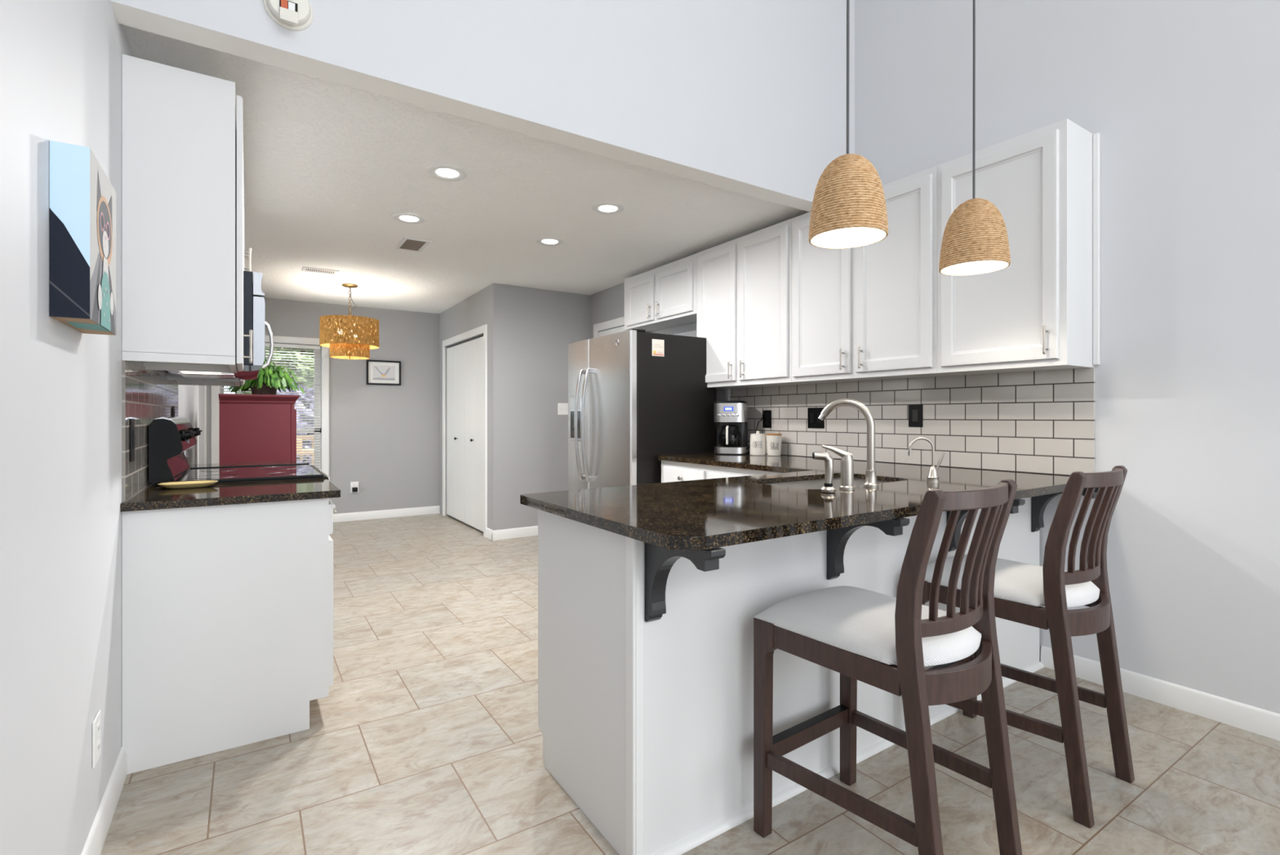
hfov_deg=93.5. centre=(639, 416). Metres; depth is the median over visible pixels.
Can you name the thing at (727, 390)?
trim
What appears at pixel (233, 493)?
countertop
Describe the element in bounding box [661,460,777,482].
base cabinet
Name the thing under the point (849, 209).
pendant lamp
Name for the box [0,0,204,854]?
wall
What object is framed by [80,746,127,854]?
baseboard
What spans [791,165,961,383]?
upper cabinet
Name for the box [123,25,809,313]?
ceiling
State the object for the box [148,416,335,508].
stove
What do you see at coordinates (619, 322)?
trim
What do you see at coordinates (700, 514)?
countertop
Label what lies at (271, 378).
potted plant
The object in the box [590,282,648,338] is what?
wall
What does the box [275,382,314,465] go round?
tree
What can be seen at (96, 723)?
wall outlet
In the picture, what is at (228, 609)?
base cabinet
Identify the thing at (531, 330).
wall
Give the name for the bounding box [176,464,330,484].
cooktop
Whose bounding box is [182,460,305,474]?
countertop
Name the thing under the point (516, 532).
baseboard
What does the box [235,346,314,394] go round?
tree
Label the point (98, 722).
socket
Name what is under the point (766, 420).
wall outlet
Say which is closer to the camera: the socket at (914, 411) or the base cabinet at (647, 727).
the base cabinet at (647, 727)
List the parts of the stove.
panel, knob, knob, knob, glass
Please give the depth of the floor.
2.01 m
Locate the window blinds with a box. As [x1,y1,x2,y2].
[221,342,320,469]
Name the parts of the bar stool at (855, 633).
leg, rail, leg, leg, rail, rail, rail, rail, leg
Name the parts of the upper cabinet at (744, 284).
door, handle, handle, door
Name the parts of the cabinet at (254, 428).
crown, frame, door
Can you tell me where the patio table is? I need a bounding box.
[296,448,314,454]
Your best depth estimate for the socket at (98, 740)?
1.67 m
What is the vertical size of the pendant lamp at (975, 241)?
2.907 m
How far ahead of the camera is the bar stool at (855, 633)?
1.53 m
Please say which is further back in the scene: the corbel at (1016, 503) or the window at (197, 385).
the window at (197, 385)
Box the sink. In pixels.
[762,476,889,488]
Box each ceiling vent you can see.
[302,266,339,275]
[395,236,431,252]
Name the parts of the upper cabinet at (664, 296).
door, handle, door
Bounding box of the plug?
[351,487,357,492]
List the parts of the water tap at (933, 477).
spout, lever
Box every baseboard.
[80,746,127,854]
[333,505,439,522]
[485,527,493,540]
[492,525,537,540]
[1040,644,1279,740]
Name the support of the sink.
in the countertop at (700, 514)
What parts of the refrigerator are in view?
control panel, dispenser frame, door, handle, handle, door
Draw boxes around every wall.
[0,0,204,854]
[206,297,439,513]
[439,285,489,528]
[489,283,590,529]
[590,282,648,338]
[649,0,1279,713]
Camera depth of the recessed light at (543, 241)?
4.50 m
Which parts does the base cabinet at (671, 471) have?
drawer, drawer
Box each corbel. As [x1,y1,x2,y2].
[644,542,725,622]
[826,517,909,579]
[946,498,1025,551]
[1031,487,1098,532]
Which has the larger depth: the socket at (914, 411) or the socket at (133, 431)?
the socket at (914, 411)
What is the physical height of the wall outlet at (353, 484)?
0.125 m
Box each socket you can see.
[97,720,100,736]
[97,739,100,755]
[132,430,134,448]
[912,409,917,421]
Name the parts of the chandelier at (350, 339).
lamp shade, lamp shade, chain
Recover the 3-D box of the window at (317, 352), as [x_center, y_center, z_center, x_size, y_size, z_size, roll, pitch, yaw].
[-4.008,0.020,6.561,0.940,1.640,0.040,0,0,-33]
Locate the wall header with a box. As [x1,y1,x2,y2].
[111,0,854,211]
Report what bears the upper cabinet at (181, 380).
attached to the upper cabinet at (183, 131)
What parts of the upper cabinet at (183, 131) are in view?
rail, door, handle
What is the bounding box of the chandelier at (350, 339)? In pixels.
[319,283,379,359]
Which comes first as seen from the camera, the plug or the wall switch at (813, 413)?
the wall switch at (813, 413)
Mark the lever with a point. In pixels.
(846, 460)
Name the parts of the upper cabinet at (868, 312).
door, handle, handle, door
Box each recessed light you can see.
[392,213,425,223]
[427,164,466,181]
[536,237,563,245]
[591,202,623,214]
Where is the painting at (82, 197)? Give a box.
[49,140,115,335]
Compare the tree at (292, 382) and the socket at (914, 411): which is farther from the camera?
the tree at (292, 382)
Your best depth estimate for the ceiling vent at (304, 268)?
5.31 m
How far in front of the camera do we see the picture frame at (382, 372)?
7.11 m
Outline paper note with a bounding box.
[652,338,664,356]
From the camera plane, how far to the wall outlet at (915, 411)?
3.43 m
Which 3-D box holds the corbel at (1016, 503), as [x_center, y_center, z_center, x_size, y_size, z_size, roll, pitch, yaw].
[1.335,0.427,2.334,0.045,0.238,0.275,0,0,-33]
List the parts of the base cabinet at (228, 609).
drawer, door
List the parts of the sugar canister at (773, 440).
lid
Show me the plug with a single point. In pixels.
(353, 489)
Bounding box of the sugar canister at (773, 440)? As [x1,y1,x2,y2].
[765,433,782,455]
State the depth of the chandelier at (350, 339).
5.71 m
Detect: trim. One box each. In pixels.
[195,385,206,463]
[210,334,328,475]
[442,324,487,537]
[593,316,624,337]
[725,388,729,400]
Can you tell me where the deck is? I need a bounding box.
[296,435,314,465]
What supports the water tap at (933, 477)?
on the countertop at (700, 514)
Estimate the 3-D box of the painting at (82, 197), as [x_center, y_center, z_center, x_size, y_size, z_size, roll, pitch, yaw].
[-1.306,-0.398,1.421,0.067,0.373,0.313,0,0,-33]
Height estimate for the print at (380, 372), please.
0.174 m
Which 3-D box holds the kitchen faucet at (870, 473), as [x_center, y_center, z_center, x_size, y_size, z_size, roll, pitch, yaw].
[0.837,0.101,2.422,0.235,0.348,0.058,0,0,34]
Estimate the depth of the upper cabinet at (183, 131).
2.10 m
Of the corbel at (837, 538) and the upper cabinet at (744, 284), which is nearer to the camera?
the corbel at (837, 538)
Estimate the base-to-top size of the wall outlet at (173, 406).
0.115 m
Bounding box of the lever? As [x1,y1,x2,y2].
[821,444,854,489]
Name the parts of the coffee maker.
carafe handle, carafe lid, lid, power cord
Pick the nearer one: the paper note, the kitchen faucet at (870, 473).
the kitchen faucet at (870, 473)
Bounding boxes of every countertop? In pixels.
[120,478,340,511]
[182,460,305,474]
[520,452,1070,550]
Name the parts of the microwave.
plate, door, handle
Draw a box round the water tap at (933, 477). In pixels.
[907,436,944,483]
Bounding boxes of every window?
[197,385,199,463]
[219,342,321,470]
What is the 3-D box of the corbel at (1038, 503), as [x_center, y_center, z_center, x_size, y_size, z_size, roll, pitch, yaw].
[1.946,0.427,2.748,0.045,0.238,0.275,0,0,-33]
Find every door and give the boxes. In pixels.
[446,336,483,531]
[598,325,627,337]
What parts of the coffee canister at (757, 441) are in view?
lid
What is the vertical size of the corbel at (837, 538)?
0.238 m
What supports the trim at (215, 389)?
attached to the wall at (384, 439)
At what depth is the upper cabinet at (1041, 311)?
2.71 m
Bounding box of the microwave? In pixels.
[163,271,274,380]
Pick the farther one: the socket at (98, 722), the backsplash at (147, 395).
the backsplash at (147, 395)
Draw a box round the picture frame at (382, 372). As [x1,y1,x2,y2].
[366,359,400,385]
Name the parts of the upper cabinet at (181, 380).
door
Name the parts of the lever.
handle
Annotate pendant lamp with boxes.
[808,0,888,248]
[938,0,1010,275]
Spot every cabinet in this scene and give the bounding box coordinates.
[122,53,253,373]
[122,497,336,773]
[165,372,244,386]
[218,393,299,462]
[243,166,251,271]
[537,497,1044,854]
[624,253,696,332]
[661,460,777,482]
[696,218,817,388]
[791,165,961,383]
[937,118,1100,374]
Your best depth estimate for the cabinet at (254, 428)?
4.22 m
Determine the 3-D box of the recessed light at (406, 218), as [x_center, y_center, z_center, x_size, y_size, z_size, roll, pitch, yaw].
[-1.528,-1.307,3.983,0.202,0.008,0.202,0,0,-33]
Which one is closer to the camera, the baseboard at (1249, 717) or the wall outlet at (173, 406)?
the baseboard at (1249, 717)
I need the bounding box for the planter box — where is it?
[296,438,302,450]
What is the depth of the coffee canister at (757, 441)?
4.24 m
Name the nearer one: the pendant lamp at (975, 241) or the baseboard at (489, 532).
the pendant lamp at (975, 241)
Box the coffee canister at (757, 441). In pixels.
[750,431,765,455]
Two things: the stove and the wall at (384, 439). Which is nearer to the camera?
the stove
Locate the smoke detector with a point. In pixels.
(291, 15)
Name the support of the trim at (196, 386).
attached to the wall at (61, 60)
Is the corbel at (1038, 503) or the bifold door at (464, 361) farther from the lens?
the bifold door at (464, 361)
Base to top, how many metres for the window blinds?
1.600 m
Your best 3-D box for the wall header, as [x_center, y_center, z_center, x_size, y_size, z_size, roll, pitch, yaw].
[-0.171,-2.389,2.879,3.565,2.222,0.127,0,0,-33]
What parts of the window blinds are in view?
ladder cord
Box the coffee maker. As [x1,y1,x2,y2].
[714,400,766,454]
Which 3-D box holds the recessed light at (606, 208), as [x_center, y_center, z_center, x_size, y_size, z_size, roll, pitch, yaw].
[-0.203,-1.316,3.816,0.202,0.008,0.202,0,0,-33]
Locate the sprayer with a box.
[812,451,835,493]
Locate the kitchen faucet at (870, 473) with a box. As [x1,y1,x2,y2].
[817,398,879,487]
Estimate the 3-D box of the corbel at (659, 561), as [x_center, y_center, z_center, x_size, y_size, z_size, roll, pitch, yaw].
[0.106,0.427,1.502,0.045,0.238,0.275,0,0,-33]
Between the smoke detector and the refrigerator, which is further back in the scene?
the refrigerator
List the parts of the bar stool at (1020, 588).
leg, leg, rail, leg, rail, rail, rail, leg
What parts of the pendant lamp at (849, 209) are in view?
lamp shade, cord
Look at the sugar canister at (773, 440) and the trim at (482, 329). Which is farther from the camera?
the trim at (482, 329)
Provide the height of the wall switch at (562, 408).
0.122 m
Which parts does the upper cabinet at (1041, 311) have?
door, handle, trim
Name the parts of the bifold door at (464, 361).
door panel, door panel, door panel, door panel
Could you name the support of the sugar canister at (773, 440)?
on the countertop at (700, 514)
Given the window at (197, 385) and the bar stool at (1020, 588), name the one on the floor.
the bar stool at (1020, 588)
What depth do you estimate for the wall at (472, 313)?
6.80 m
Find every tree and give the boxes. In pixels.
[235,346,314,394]
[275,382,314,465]
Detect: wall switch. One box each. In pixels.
[557,403,568,414]
[807,407,824,428]
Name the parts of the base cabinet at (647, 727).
panel, corner post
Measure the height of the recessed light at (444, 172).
0.008 m
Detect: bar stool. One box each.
[753,479,1022,854]
[921,465,1134,827]
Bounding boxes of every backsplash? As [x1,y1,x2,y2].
[121,356,177,502]
[729,367,1094,475]
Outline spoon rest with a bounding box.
[157,480,217,488]
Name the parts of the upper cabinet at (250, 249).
door, handle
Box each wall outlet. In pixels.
[92,709,101,768]
[129,418,134,461]
[172,405,174,416]
[350,481,358,492]
[762,409,771,427]
[908,404,922,426]
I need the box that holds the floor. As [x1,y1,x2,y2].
[100,513,1279,854]
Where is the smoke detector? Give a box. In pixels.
[262,0,313,31]
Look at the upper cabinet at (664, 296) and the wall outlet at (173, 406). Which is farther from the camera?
the upper cabinet at (664, 296)
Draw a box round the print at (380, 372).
[373,364,395,380]
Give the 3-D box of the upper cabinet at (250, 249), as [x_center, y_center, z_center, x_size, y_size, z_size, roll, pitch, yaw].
[-2.066,-0.928,2.861,0.369,0.567,0.786,0,0,-33]
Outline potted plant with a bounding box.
[222,358,304,394]
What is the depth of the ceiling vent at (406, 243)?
4.55 m
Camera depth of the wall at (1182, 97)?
2.51 m
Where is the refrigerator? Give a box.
[568,328,715,490]
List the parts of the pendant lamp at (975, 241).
cord, lamp shade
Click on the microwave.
(254, 304)
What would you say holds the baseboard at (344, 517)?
attached to the wall at (384, 439)
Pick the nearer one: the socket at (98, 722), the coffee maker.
the socket at (98, 722)
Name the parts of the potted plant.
pot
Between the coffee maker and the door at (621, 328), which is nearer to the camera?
the coffee maker
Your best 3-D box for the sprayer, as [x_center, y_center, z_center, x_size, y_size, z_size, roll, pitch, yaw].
[0.669,0.202,2.182,0.082,0.146,0.054,0,0,4]

